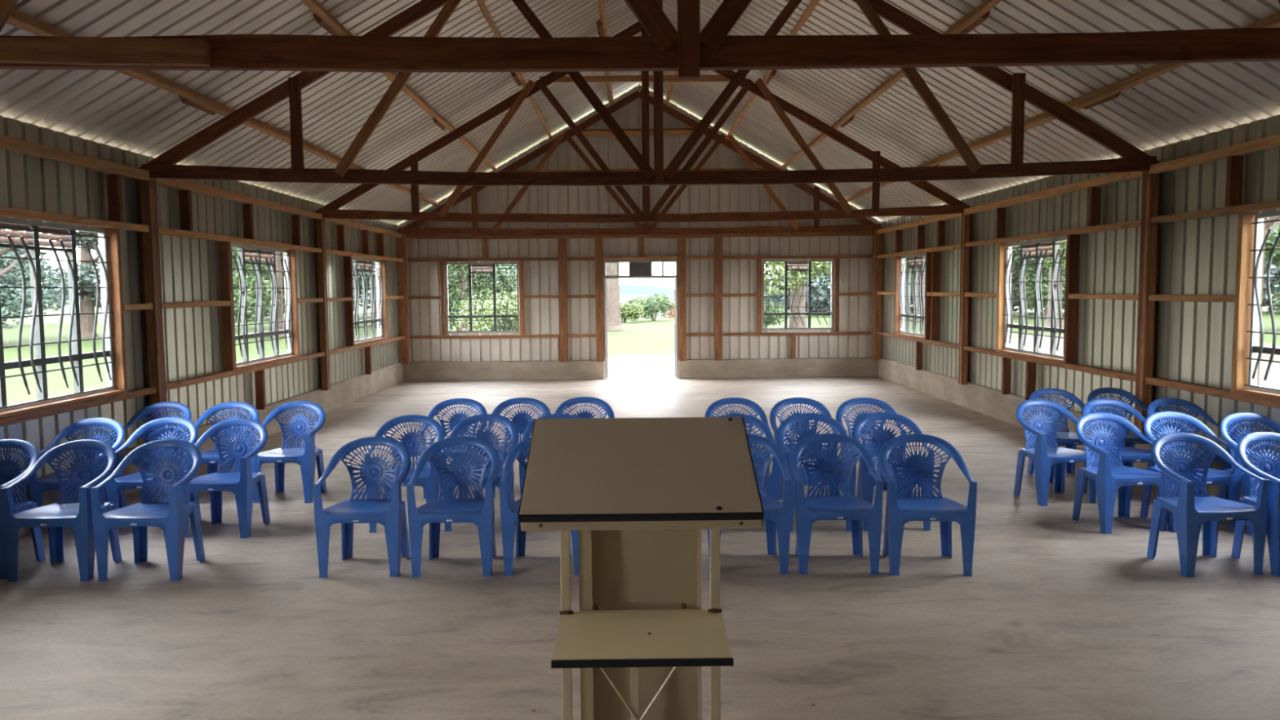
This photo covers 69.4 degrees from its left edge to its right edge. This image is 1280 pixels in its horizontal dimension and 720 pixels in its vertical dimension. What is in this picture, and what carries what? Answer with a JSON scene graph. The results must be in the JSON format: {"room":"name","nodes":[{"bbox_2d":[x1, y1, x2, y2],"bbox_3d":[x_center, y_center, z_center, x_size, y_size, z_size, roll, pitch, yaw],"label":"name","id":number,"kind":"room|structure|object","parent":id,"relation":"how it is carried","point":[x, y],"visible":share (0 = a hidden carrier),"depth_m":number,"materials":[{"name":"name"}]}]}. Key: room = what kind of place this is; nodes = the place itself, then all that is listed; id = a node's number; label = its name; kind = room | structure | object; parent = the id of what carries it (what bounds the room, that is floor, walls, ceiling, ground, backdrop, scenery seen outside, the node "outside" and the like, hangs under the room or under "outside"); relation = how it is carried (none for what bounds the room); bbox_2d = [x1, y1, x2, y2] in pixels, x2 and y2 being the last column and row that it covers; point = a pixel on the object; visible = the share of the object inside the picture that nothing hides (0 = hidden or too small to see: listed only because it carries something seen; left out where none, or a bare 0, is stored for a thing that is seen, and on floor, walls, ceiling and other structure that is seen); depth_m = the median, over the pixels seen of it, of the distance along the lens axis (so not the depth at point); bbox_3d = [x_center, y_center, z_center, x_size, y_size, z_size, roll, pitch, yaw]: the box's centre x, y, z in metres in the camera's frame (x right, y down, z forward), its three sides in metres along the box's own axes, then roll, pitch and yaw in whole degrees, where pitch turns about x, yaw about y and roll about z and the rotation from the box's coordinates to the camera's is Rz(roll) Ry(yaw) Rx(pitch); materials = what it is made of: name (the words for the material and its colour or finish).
{"room":"house of worship","nodes":[
{"label":"house of worship","id":0,"kind":"room"},
{"bbox_2d":[0,115,409,481],"bbox_3d":[-4.605,-0.496,7.869,0.212,2.750,21.330,-1,4,-1],"label":"wall","id":1,"kind":"structure","parent":0,"point":[169,242],"depth_m":9.46,"materials":[{"name":"corrugated metal sheet"},{"name":"timber"}]},
{"bbox_2d":[0,217,117,412],"bbox_3d":[-4.597,-0.352,7.113,0.129,1.420,1.900,-1,4,-1],"label":"window","id":2,"kind":"structure","parent":1,"relation":"in","point":[68,242],"depth_m":7.24,"materials":[{"name":"grey metal"}]},
{"bbox_2d":[12,362,404,537],"bbox_3d":[-4.698,1.041,7.986,0.170,0.390,21.070,-1,4,-1],"label":"baseboard","id":3,"kind":"structure","parent":1,"relation":"attached to","point":[343,393],"depth_m":13.41,"materials":[{"name":"concrete"}]},
{"bbox_2d":[231,243,293,365],"bbox_3d":[-4.644,-0.679,11.380,0.129,1.420,1.900,-1,4,-1],"label":"window","id":4,"kind":"structure","parent":1,"relation":"in","point":[270,260],"depth_m":11.36,"materials":[{"name":"grey metal"}]},
{"bbox_2d":[351,257,383,342],"bbox_3d":[-4.694,-1.024,15.877,0.129,1.420,1.920,-1,4,-1],"label":"window","id":5,"kind":"structure","parent":1,"relation":"in","point":[364,268],"depth_m":15.89,"materials":[{"name":"grey metal"}]},
{"bbox_2d":[0,0,1279,79],"bbox_3d":[0.160,-2.658,3.752,9.661,3.004,0.204,-1,4,-1],"label":"roof truss","id":6,"kind":"object","parent":1,"relation":"attached to","point":[686,51],"visible":1,"depth_m":3.80,"materials":[{"name":"brown wood"}]},
{"bbox_2d":[314,21,971,222],"bbox_3d":[0.050,-3.456,13.429,9.659,2.896,0.204,-1,4,-1],"label":"roof truss","id":7,"kind":"object","parent":1,"relation":"attached to","point":[331,211],"visible":0.84,"depth_m":13.44,"materials":[{"name":"brown wood"}]},
{"bbox_2d":[138,0,1160,186],"bbox_3d":[0.103,-3.084,8.584,9.655,2.895,0.204,-1,4,-1],"label":"roof truss","id":8,"kind":"object","parent":1,"relation":"attached to","point":[1135,159],"visible":0.87,"depth_m":8.61,"materials":[{"name":"brown wood"}]},
{"bbox_2d":[0,377,1279,719],"bbox_3d":[0.150,1.390,8.077,10.000,0.400,21.690,-1,4,-1],"label":"floor","id":9,"kind":"structure","parent":0,"point":[1057,616],"depth_m":5.19,"materials":[{"name":"grey concrete"}]},
{"bbox_2d":[0,439,44,578],"bbox_3d":[-4.283,0.968,6.074,0.558,0.821,0.514,-1,4,-2],"label":"armchair","id":10,"kind":"object","parent":9,"relation":"on","point":[10,471],"visible":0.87,"depth_m":6.25,"materials":[{"name":"blue plastic"}]},
{"bbox_2d":[0,439,121,582],"bbox_3d":[-3.733,0.967,6.025,0.558,0.821,0.514,-1,4,-1],"label":"armchair","id":11,"kind":"object","parent":9,"relation":"on","point":[77,516],"visible":0.97,"depth_m":6.01,"materials":[{"name":"blue plastic"}]},
{"bbox_2d":[26,417,126,536],"bbox_3d":[-4.285,0.888,7.111,0.558,0.821,0.514,-1,4,-2],"label":"armchair","id":12,"kind":"object","parent":9,"relation":"on","point":[37,486],"visible":0.38,"depth_m":7.25,"materials":[{"name":"blue plastic"}]},
{"bbox_2d":[90,439,205,581],"bbox_3d":[-3.163,0.963,6.016,0.558,0.821,0.514,-1,4,-1],"label":"armchair","id":13,"kind":"object","parent":9,"relation":"on","point":[170,516],"visible":1,"depth_m":6.03,"materials":[{"name":"blue plastic"}]},
{"bbox_2d":[109,401,191,475],"bbox_3d":[-4.277,0.807,8.168,0.558,0.821,0.514,-1,4,-1],"label":"armchair","id":14,"kind":"object","parent":9,"relation":"on","point":[181,407],"visible":0.41,"depth_m":8.33,"materials":[{"name":"blue plastic"}]},
{"bbox_2d":[103,417,201,531],"bbox_3d":[-3.715,0.883,7.117,0.558,0.821,0.514,0,4,1],"label":"armchair","id":15,"kind":"object","parent":9,"relation":"on","point":[134,481],"visible":0.39,"depth_m":7.26,"materials":[{"name":"blue plastic"}]},
{"bbox_2d":[180,401,259,502],"bbox_3d":[-3.646,0.806,8.115,0.558,0.821,0.514,-1,4,-2],"label":"armchair","id":16,"kind":"object","parent":9,"relation":"on","point":[211,457],"visible":0.31,"depth_m":8.28,"materials":[{"name":"blue plastic"}]},
{"bbox_2d":[175,417,270,537],"bbox_3d":[-3.133,0.885,7.023,0.558,0.821,0.514,0,4,3],"label":"armchair","id":17,"kind":"object","parent":9,"relation":"on","point":[241,483],"visible":0.97,"depth_m":7.15,"materials":[{"name":"blue plastic"}]},
{"bbox_2d":[248,400,326,502],"bbox_3d":[-3.066,0.800,8.131,0.558,0.821,0.514,0,4,2],"label":"armchair","id":18,"kind":"object","parent":9,"relation":"on","point":[307,457],"visible":0.97,"depth_m":8.25,"materials":[{"name":"blue plastic"}]},
{"bbox_2d":[312,436,411,577],"bbox_3d":[-1.788,0.949,6.055,0.558,0.821,0.514,-1,4,-1],"label":"armchair","id":19,"kind":"object","parent":9,"relation":"on","point":[390,513],"visible":1,"depth_m":6.11,"materials":[{"name":"blue plastic"}]},
{"bbox_2d":[364,414,444,532],"bbox_3d":[-1.796,0.865,7.147,0.558,0.821,0.514,-1,4,-3],"label":"armchair","id":20,"kind":"object","parent":9,"relation":"on","point":[414,442],"visible":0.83,"depth_m":7.30,"materials":[{"name":"blue plastic"}]},
{"bbox_2d":[406,435,499,577],"bbox_3d":[-1.198,0.944,6.046,0.558,0.821,0.514,-1,4,-1],"label":"armchair","id":21,"kind":"object","parent":9,"relation":"on","point":[461,470],"visible":1,"depth_m":6.09,"materials":[{"name":"blue plastic"}]},
{"bbox_2d":[419,398,487,498],"bbox_3d":[-1.643,0.778,8.255,0.558,0.821,0.514,-1,4,-1],"label":"armchair","id":22,"kind":"object","parent":9,"relation":"on","point":[458,417],"visible":0.45,"depth_m":8.42,"materials":[{"name":"blue plastic"}]},
{"bbox_2d":[440,413,518,531],"bbox_3d":[-1.220,0.860,7.153,0.558,0.821,0.514,0,4,1],"label":"armchair","id":23,"kind":"object","parent":9,"relation":"on","point":[488,436],"visible":0.52,"depth_m":7.31,"materials":[{"name":"blue plastic"}]},
{"bbox_2d":[487,397,551,497],"bbox_3d":[-1.073,0.772,8.271,0.558,0.821,0.514,-1,4,-1],"label":"armchair","id":24,"kind":"object","parent":9,"relation":"on","point":[522,420],"visible":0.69,"depth_m":8.45,"materials":[{"name":"blue plastic"}]},
{"bbox_2d":[498,437,578,575],"bbox_3d":[-0.618,0.938,6.067,0.558,0.821,0.514,-1,4,-1],"label":"armchair","id":25,"kind":"object","parent":9,"relation":"on","point":[508,513],"visible":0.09,"depth_m":5.86,"materials":[{"name":"blue plastic"}]},
{"bbox_2d":[519,413,580,495],"bbox_3d":[-0.640,0.854,7.159,0.558,0.821,0.514,-1,4,-1],"label":"armchair","id":26,"kind":"object","parent":9,"relation":"on","point":[528,431],"visible":0.04,"depth_m":7.27,"materials":[{"name":"blue plastic"}]},
{"bbox_2d":[555,396,614,417],"bbox_3d":[-0.503,0.766,8.287,0.558,0.821,0.514,-1,4,-1],"label":"armchair","id":27,"kind":"object","parent":9,"relation":"on","point":[564,406],"visible":0.23,"depth_m":8.47,"materials":[{"name":"blue plastic"}]},
{"bbox_2d":[517,417,764,719],"bbox_3d":[0.004,0.896,2.953,0.706,1.371,0.559,-1,4,-1],"label":"lectern","id":28,"kind":"object","parent":9,"relation":"on","point":[639,495],"visible":1,"depth_m":2.96,"materials":[{"name":"laminate"}]},
{"bbox_2d":[551,608,732,659],"bbox_3d":[0.008,0.861,2.889,0.530,0.020,0.412,-1,4,-1],"label":"shelf","id":29,"kind":"object","parent":28,"relation":"attached to","point":[583,633],"depth_m":2.86,"materials":[{"name":"laminate"}]},
{"bbox_2d":[704,397,769,493],"bbox_3d":[0.849,0.767,8.132,0.558,0.821,0.514,0,4,0],"label":"armchair","id":30,"kind":"object","parent":9,"relation":"on","point":[716,405],"visible":0.25,"depth_m":8.29,"materials":[{"name":"blue plastic"}]},
{"bbox_2d":[717,413,778,532],"bbox_3d":[0.756,0.851,7.054,0.558,0.821,0.514,-1,4,-1],"label":"armchair","id":31,"kind":"object","parent":9,"relation":"on","point":[771,483],"visible":0.12,"depth_m":7.11,"materials":[{"name":"blue plastic"}]},
{"bbox_2d":[706,433,791,573],"bbox_3d":[0.692,0.928,6.056,0.558,0.821,0.514,0,4,1],"label":"armchair","id":32,"kind":"object","parent":9,"relation":"on","point":[778,513],"visible":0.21,"depth_m":6.02,"materials":[{"name":"blue plastic"}]},
{"bbox_2d":[769,397,837,499],"bbox_3d":[1.420,0.765,8.098,0.558,0.821,0.514,0,4,1],"label":"armchair","id":33,"kind":"object","parent":9,"relation":"on","point":[781,404],"visible":0.48,"depth_m":8.26,"materials":[{"name":"blue plastic"}]},
{"bbox_2d":[777,413,856,531],"bbox_3d":[1.331,0.846,7.060,0.558,0.821,0.514,0,4,0],"label":"armchair","id":34,"kind":"object","parent":9,"relation":"on","point":[788,422],"visible":0.37,"depth_m":7.21,"materials":[{"name":"blue plastic"}]},
{"bbox_2d":[790,433,883,574],"bbox_3d":[1.263,0.925,6.032,0.558,0.821,0.514,0,4,2],"label":"armchair","id":35,"kind":"object","parent":9,"relation":"on","point":[828,468],"visible":1,"depth_m":6.08,"materials":[{"name":"blue plastic"}]},
{"bbox_2d":[835,397,906,496],"bbox_3d":[1.991,0.764,8.044,0.558,0.821,0.514,0,4,3],"label":"armchair","id":36,"kind":"object","parent":9,"relation":"on","point":[847,404],"visible":0.38,"depth_m":8.21,"materials":[{"name":"blue plastic"}]},
{"bbox_2d":[851,412,934,530],"bbox_3d":[1.911,0.840,7.071,0.558,0.821,0.514,0,4,1],"label":"armchair","id":37,"kind":"object","parent":9,"relation":"on","point":[866,482],"visible":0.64,"depth_m":7.23,"materials":[{"name":"blue plastic"}]},
{"bbox_2d":[879,433,977,576],"bbox_3d":[1.839,0.923,5.988,0.558,0.821,0.514,0,4,4],"label":"armchair","id":38,"kind":"object","parent":9,"relation":"on","point":[900,509],"visible":1,"depth_m":6.04,"materials":[{"name":"blue plastic"}]},
{"bbox_2d":[1013,399,1098,506],"bbox_3d":[3.496,0.768,7.830,0.558,0.821,0.514,-1,4,-11],"label":"armchair","id":39,"kind":"object","parent":9,"relation":"on","point":[1043,456],"visible":0.96,"depth_m":7.92,"materials":[{"name":"blue plastic"}]},
{"bbox_2d":[1026,387,1091,483],"bbox_3d":[3.967,0.698,8.693,0.558,0.821,0.514,-1,4,-5],"label":"armchair","id":40,"kind":"object","parent":9,"relation":"on","point":[1070,439],"visible":0.51,"depth_m":8.86,"materials":[{"name":"blue plastic"}]},
{"bbox_2d":[1071,412,1169,533],"bbox_3d":[3.596,0.834,6.964,0.558,0.821,0.514,-1,4,-9],"label":"armchair","id":41,"kind":"object","parent":9,"relation":"on","point":[1108,478],"visible":0.97,"depth_m":7.04,"materials":[{"name":"blue plastic"}]},
{"bbox_2d":[1082,398,1164,498],"bbox_3d":[4.066,0.763,7.837,0.558,0.821,0.514,-1,4,-6],"label":"armchair","id":42,"kind":"object","parent":9,"relation":"on","point":[1129,455],"visible":0.35,"depth_m":7.99,"materials":[{"name":"blue plastic"}]},
{"bbox_2d":[1087,387,1161,447],"bbox_3d":[4.527,0.693,8.699,0.558,0.821,0.514,-1,4,-4],"label":"armchair","id":43,"kind":"object","parent":9,"relation":"on","point":[1131,439],"visible":0.32,"depth_m":8.86,"materials":[{"name":"blue plastic"}]},
{"bbox_2d":[1139,411,1242,532],"bbox_3d":[4.126,0.829,6.980,0.558,0.821,0.514,-1,4,-5],"label":"armchair","id":44,"kind":"object","parent":9,"relation":"on","point":[1233,479],"visible":0.38,"depth_m":7.08,"materials":[{"name":"blue plastic"}]},
{"bbox_2d":[1146,397,1235,500],"bbox_3d":[4.622,0.759,7.832,0.558,0.821,0.514,-1,4,-3],"label":"armchair","id":45,"kind":"object","parent":9,"relation":"on","point":[1157,403],"visible":0.3,"depth_m":7.99,"materials":[{"name":"blue plastic"}]},
{"bbox_2d":[1146,432,1270,577],"bbox_3d":[3.608,0.913,5.937,0.558,0.821,0.514,-1,4,-5],"label":"armchair","id":46,"kind":"object","parent":9,"relation":"on","point":[1191,511],"visible":1,"depth_m":5.92,"materials":[{"name":"blue plastic"}]},
{"bbox_2d":[1218,413,1279,535],"bbox_3d":[4.643,0.833,6.865,0.558,0.821,0.514,-1,4,-3],"label":"armchair","id":47,"kind":"object","parent":9,"relation":"on","point":[1229,420],"visible":0.35,"depth_m":7.03,"materials":[{"name":"blue plastic"}]},
{"bbox_2d":[1231,431,1279,576],"bbox_3d":[4.168,0.908,5.933,0.558,0.821,0.514,-1,4,-5],"label":"armchair","id":48,"kind":"object","parent":9,"relation":"on","point":[1266,465],"visible":0.94,"depth_m":6.07,"materials":[{"name":"blue plastic"}]},
{"bbox_2d":[0,0,1279,226],"bbox_3d":[0.112,-3.221,7.738,10.481,2.986,22.020,-1,4,-1],"label":"ceiling","id":49,"kind":"structure","parent":0,"point":[112,108],"depth_m":9.93,"materials":[{"name":"grey metal"}]},
{"bbox_2d":[6,8,439,206],"bbox_3d":[-3.950,-2.287,7.790,0.147,0.139,21.770,-1,4,-1],"label":"purlin","id":50,"kind":"object","parent":49,"relation":"attached to","point":[17,19],"visible":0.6,"depth_m":8.08,"materials":[{"name":"brown wood"}]},
{"bbox_2d":[300,0,497,171],"bbox_3d":[-2.762,-2.971,7.750,0.152,0.140,21.770,-1,4,-1],"label":"purlin","id":51,"kind":"object","parent":49,"relation":"attached to","point":[323,18],"visible":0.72,"depth_m":10.24,"materials":[{"name":"brown wood"}]},
{"bbox_2d":[476,0,552,139],"bbox_3d":[-1.669,-3.598,7.715,0.150,0.138,21.770,-1,4,-1],"label":"purlin","id":52,"kind":"object","parent":49,"relation":"attached to","point":[517,76],"visible":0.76,"depth_m":12.82,"materials":[{"name":"brown wood"}]},
{"bbox_2d":[596,0,613,104],"bbox_3d":[-0.476,-4.286,7.675,0.149,0.140,21.770,-1,4,-1],"label":"purlin","id":53,"kind":"object","parent":49,"relation":"attached to","point":[601,24],"visible":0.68,"depth_m":12.98,"materials":[{"name":"brown wood"}]},
{"bbox_2d":[665,71,675,104],"bbox_3d":[0.681,-4.296,7.687,0.148,0.141,21.770,-1,4,-1],"label":"purlin","id":54,"kind":"object","parent":49,"relation":"attached to","point":[670,85],"visible":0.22,"depth_m":17.06,"materials":[{"name":"brown wood"}]},
{"bbox_2d":[725,0,819,138],"bbox_3d":[1.888,-3.629,7.752,0.146,0.136,21.770,-1,4,-1],"label":"purlin","id":55,"kind":"object","parent":49,"relation":"attached to","point":[813,3],"visible":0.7,"depth_m":12.83,"materials":[{"name":"brown wood"}]},
{"bbox_2d":[781,0,1001,169],"bbox_3d":[2.991,-3.022,7.811,0.151,0.141,21.770,-1,4,-1],"label":"purlin","id":56,"kind":"object","parent":49,"relation":"attached to","point":[979,15],"visible":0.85,"depth_m":10.63,"materials":[{"name":"brown wood"}]},
{"bbox_2d":[844,12,1279,201],"bbox_3d":[4.187,-2.362,7.875,0.145,0.144,21.770,-1,4,-1],"label":"purlin","id":57,"kind":"object","parent":49,"relation":"attached to","point":[1111,91],"visible":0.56,"depth_m":8.50,"materials":[{"name":"brown wood"}]},
{"bbox_2d":[399,84,880,362],"bbox_3d":[0.005,-2.703,18.365,9.620,5.470,0.239,-1,4,-1],"label":"wall","id":58,"kind":"structure","parent":0,"point":[720,276],"depth_m":18.48,"materials":[{"name":"corrugated metal sheet"}]},
{"bbox_2d":[445,262,519,333],"bbox_3d":[-3.148,-1.235,18.456,1.450,1.420,0.130,-1,4,-1],"label":"window","id":59,"kind":"structure","parent":58,"relation":"in","point":[486,267],"depth_m":18.45,"materials":[{"name":"grey metal"}]},
{"bbox_2d":[395,89,884,235],"bbox_3d":[-0.003,-3.849,18.112,9.658,2.824,0.203,-1,4,-1],"label":"roof truss","id":60,"kind":"object","parent":58,"relation":"attached to","point":[731,144],"visible":0.73,"depth_m":18.12,"materials":[{"name":"brown wood"}]},
{"bbox_2d":[403,357,878,381],"bbox_3d":[0.028,0.187,18.670,9.860,0.380,0.260,-1,4,-1],"label":"baseboard","id":61,"kind":"structure","parent":58,"relation":"attached to","point":[851,366],"depth_m":18.54,"materials":[{"name":"concrete"}]},
{"bbox_2d":[603,259,678,379],"bbox_3d":[0.016,-0.836,18.923,1.516,2.380,0.800,-1,4,-1],"label":"door","id":62,"kind":"structure","parent":58,"relation":"in","point":[637,268],"depth_m":18.47,"materials":[{"name":"clear glass"}]},
{"bbox_2d":[762,259,833,331],"bbox_3d":[3.167,-1.292,18.522,1.420,1.420,0.130,-1,4,-1],"label":"window","id":63,"kind":"structure","parent":58,"relation":"in","point":[793,265],"depth_m":18.51,"materials":[{"name":"grey metal"}]},
{"bbox_2d":[871,114,1279,457],"bbox_3d":[4.873,-0.582,7.969,0.212,2.750,21.330,-1,4,-1],"label":"wall","id":64,"kind":"structure","parent":0,"point":[1159,261],"depth_m":9.40,"materials":[{"name":"corrugated sheet metal"},{"name":"timber"}]},
{"bbox_2d":[898,253,925,336],"bbox_3d":[4.783,-1.126,16.175,0.129,1.420,1.600,-1,4,-1],"label":"window","id":65,"kind":"structure","parent":64,"relation":"in","point":[917,258],"depth_m":16.19,"materials":[{"name":"grey metal"}]},
{"bbox_2d":[1002,236,1066,359],"bbox_3d":[4.837,-0.754,11.330,0.129,1.420,1.800,-1,4,-1],"label":"window","id":66,"kind":"structure","parent":64,"relation":"in","point":[1025,253],"depth_m":11.31,"materials":[{"name":"grey metal"}]},
{"bbox_2d":[878,357,1244,498],"bbox_3d":[4.992,0.953,8.088,0.170,0.390,21.070,-1,4,-1],"label":"baseboard","id":67,"kind":"structure","parent":64,"relation":"attached to","point":[990,402],"depth_m":13.49,"materials":[{"name":"concrete"}]},
{"bbox_2d":[1244,210,1279,394],"bbox_3d":[4.892,-0.381,6.455,0.129,1.420,1.900,-1,4,-1],"label":"window","id":68,"kind":"structure","parent":64,"relation":"in","point":[1256,322],"depth_m":7.28,"materials":[{"name":"grey metal"}]},
{"label":"outside","id":69,"kind":"structure","parent":0,"visible":0},
{"bbox_2d":[2,294,1279,405],"bbox_3d":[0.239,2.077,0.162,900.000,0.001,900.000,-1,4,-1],"label":"ground","id":70,"kind":"structure","parent":69,"point":[646,348],"depth_m":34.64,"materials":[{"name":"grass"}]},
{"bbox_2d":[0,229,79,328],"bbox_3d":[-27.025,-4.320,36.955,6.712,7.604,8.135,-1,4,-1],"label":"tree","id":71,"kind":"object","parent":70,"relation":"on","point":[7,273],"visible":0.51,"depth_m":38.63,"materials":[{"name":"green plant"}]},
{"bbox_2d":[10,231,102,337],"bbox_3d":[-26.553,-5.186,43.780,6.881,8.284,6.646,2,5,26],"label":"tree","id":72,"kind":"object","parent":70,"relation":"on","point":[86,277],"visible":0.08,"depth_m":43.75,"materials":[{"name":"green plant"}]},
{"bbox_2d":[231,247,262,311],"bbox_3d":[-24.305,-6.120,51.206,6.961,8.978,7.065,-3,5,-33],"label":"tree","id":73,"kind":"object","parent":70,"relation":"on","point":[233,252],"visible":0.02,"depth_m":50.27,"materials":[{"name":"green plant"}]},
{"bbox_2d":[231,252,284,336],"bbox_3d":[-16.786,-5.415,43.748,7.540,8.584,7.852,2,5,31],"label":"tree","id":74,"kind":"object","parent":70,"relation":"on","point":[250,275],"visible":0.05,"depth_m":43.38,"materials":[{"name":"green plant"}]},
{"bbox_2d":[351,226,449,326],"bbox_3d":[-15.457,-6.388,54.622,8.564,8.826,7.590,-1,4,-1],"label":"tree","id":75,"kind":"object","parent":70,"relation":"on","point":[359,273],"visible":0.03,"depth_m":52.61,"materials":[{"name":"green plant"}]},
{"bbox_2d":[447,263,519,330],"bbox_3d":[-7.700,-5.018,41.297,7.619,8.005,7.408,0,4,4],"label":"tree","id":76,"kind":"object","parent":70,"relation":"on","point":[464,271],"visible":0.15,"depth_m":40.67,"materials":[{"name":"green plant"}]},
{"bbox_2d":[453,291,519,330],"bbox_3d":[-4.933,-1.353,32.046,3.744,2.071,3.578,-4,5,-37],"label":"bush","id":77,"kind":"object","parent":70,"relation":"on","point":[488,308],"visible":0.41,"depth_m":31.41,"materials":[{"name":"green plant"}]},
{"bbox_2d":[605,262,624,330],"bbox_3d":[-1.571,-6.817,46.902,5.202,10.639,6.857,3,6,41],"label":"tree","id":78,"kind":"object","parent":70,"relation":"on","point":[614,319],"visible":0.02,"depth_m":46.54,"materials":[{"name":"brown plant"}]},
{"bbox_2d":[619,300,644,322],"bbox_3d":[-0.918,-3.070,57.971,2.531,1.457,2.764,-1,4,-1],"label":"bush","id":79,"kind":"object","parent":70,"relation":"on","point":[635,311],"visible":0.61,"depth_m":57.12,"materials":[{"name":"green plant"}]},
{"bbox_2d":[0,217,1279,322],"bbox_3d":[3.839,-8.855,57.106,158.972,13.764,62.145,-1,4,-1],"label":"treeline","id":80,"kind":"object","parent":70,"relation":"on","point":[1274,269],"visible":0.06,"depth_m":68.70,"materials":[{"name":"green plant"}]},
{"bbox_2d":[625,293,674,320],"bbox_3d":[0.808,-3.479,60.594,3.080,1.844,3.177,2,5,32],"label":"bush","id":81,"kind":"object","parent":70,"relation":"on","point":[652,304],"visible":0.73,"depth_m":60.17,"materials":[{"name":"green plant"}]},
{"bbox_2d":[667,302,674,318],"bbox_3d":[2.544,-3.592,66.452,1.240,1.120,1.200,-1,4,-1],"label":"shed","id":82,"kind":"object","parent":70,"relation":"on","point":[673,303],"visible":0.19,"depth_m":65.97,"materials":[{"name":"beige"}]},
{"bbox_2d":[764,300,789,328],"bbox_3d":[5.151,-1.821,40.205,2.524,1.587,2.865,-1,4,-1],"label":"bush","id":83,"kind":"object","parent":70,"relation":"on","point":[771,308],"visible":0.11,"depth_m":39.31,"materials":[{"name":"green plant"}]},
{"bbox_2d":[764,261,831,328],"bbox_3d":[6.540,-5.435,42.156,7.974,8.471,7.867,-3,5,-28],"label":"tree","id":84,"kind":"object","parent":70,"relation":"on","point":[792,324],"visible":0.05,"depth_m":40.00,"materials":[{"name":"green plant"}]},
{"bbox_2d":[906,256,925,320],"bbox_3d":[17.245,-7.301,56.198,7.285,9.877,7.804,-3,5,-26],"label":"tree","id":85,"kind":"object","parent":70,"relation":"on","point":[918,313],"visible":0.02,"depth_m":56.34,"materials":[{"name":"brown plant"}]},
{"bbox_2d":[1011,244,1065,317],"bbox_3d":[27.084,-8.004,59.993,9.969,10.523,9.614,-3,5,-28],"label":"tree","id":86,"kind":"object","parent":70,"relation":"on","point":[1029,291],"visible":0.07,"depth_m":58.15,"materials":[{"name":"green plant"}]},
{"bbox_2d":[1031,240,1066,327],"bbox_3d":[21.265,-6.598,45.791,7.850,9.986,6.956,-3,5,-29],"label":"tree","id":87,"kind":"object","parent":70,"relation":"on","point":[1061,246],"visible":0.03,"depth_m":45.87,"materials":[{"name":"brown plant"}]},
{"bbox_2d":[1261,216,1279,355],"bbox_3d":[18.171,-4.917,26.314,8.917,9.687,7.331,3,6,37],"label":"tree","id":88,"kind":"object","parent":70,"relation":"on","point":[1273,225],"visible":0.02,"depth_m":25.76,"materials":[{"name":"green plant"}]},
{"bbox_2d":[1264,217,1279,315],"bbox_3d":[28.501,-5.983,40.605,8.306,9.485,8.256,-1,4,-1],"label":"tree","id":89,"kind":"object","parent":70,"relation":"on","point":[1276,256],"visible":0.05,"depth_m":40.40,"materials":[{"name":"green plant"}]},
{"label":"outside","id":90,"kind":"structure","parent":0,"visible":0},
{"bbox_2d":[28,284,674,301],"bbox_3d":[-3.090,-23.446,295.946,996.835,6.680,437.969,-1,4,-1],"label":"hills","id":91,"kind":"structure","parent":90,"point":[624,290],"depth_m":368.57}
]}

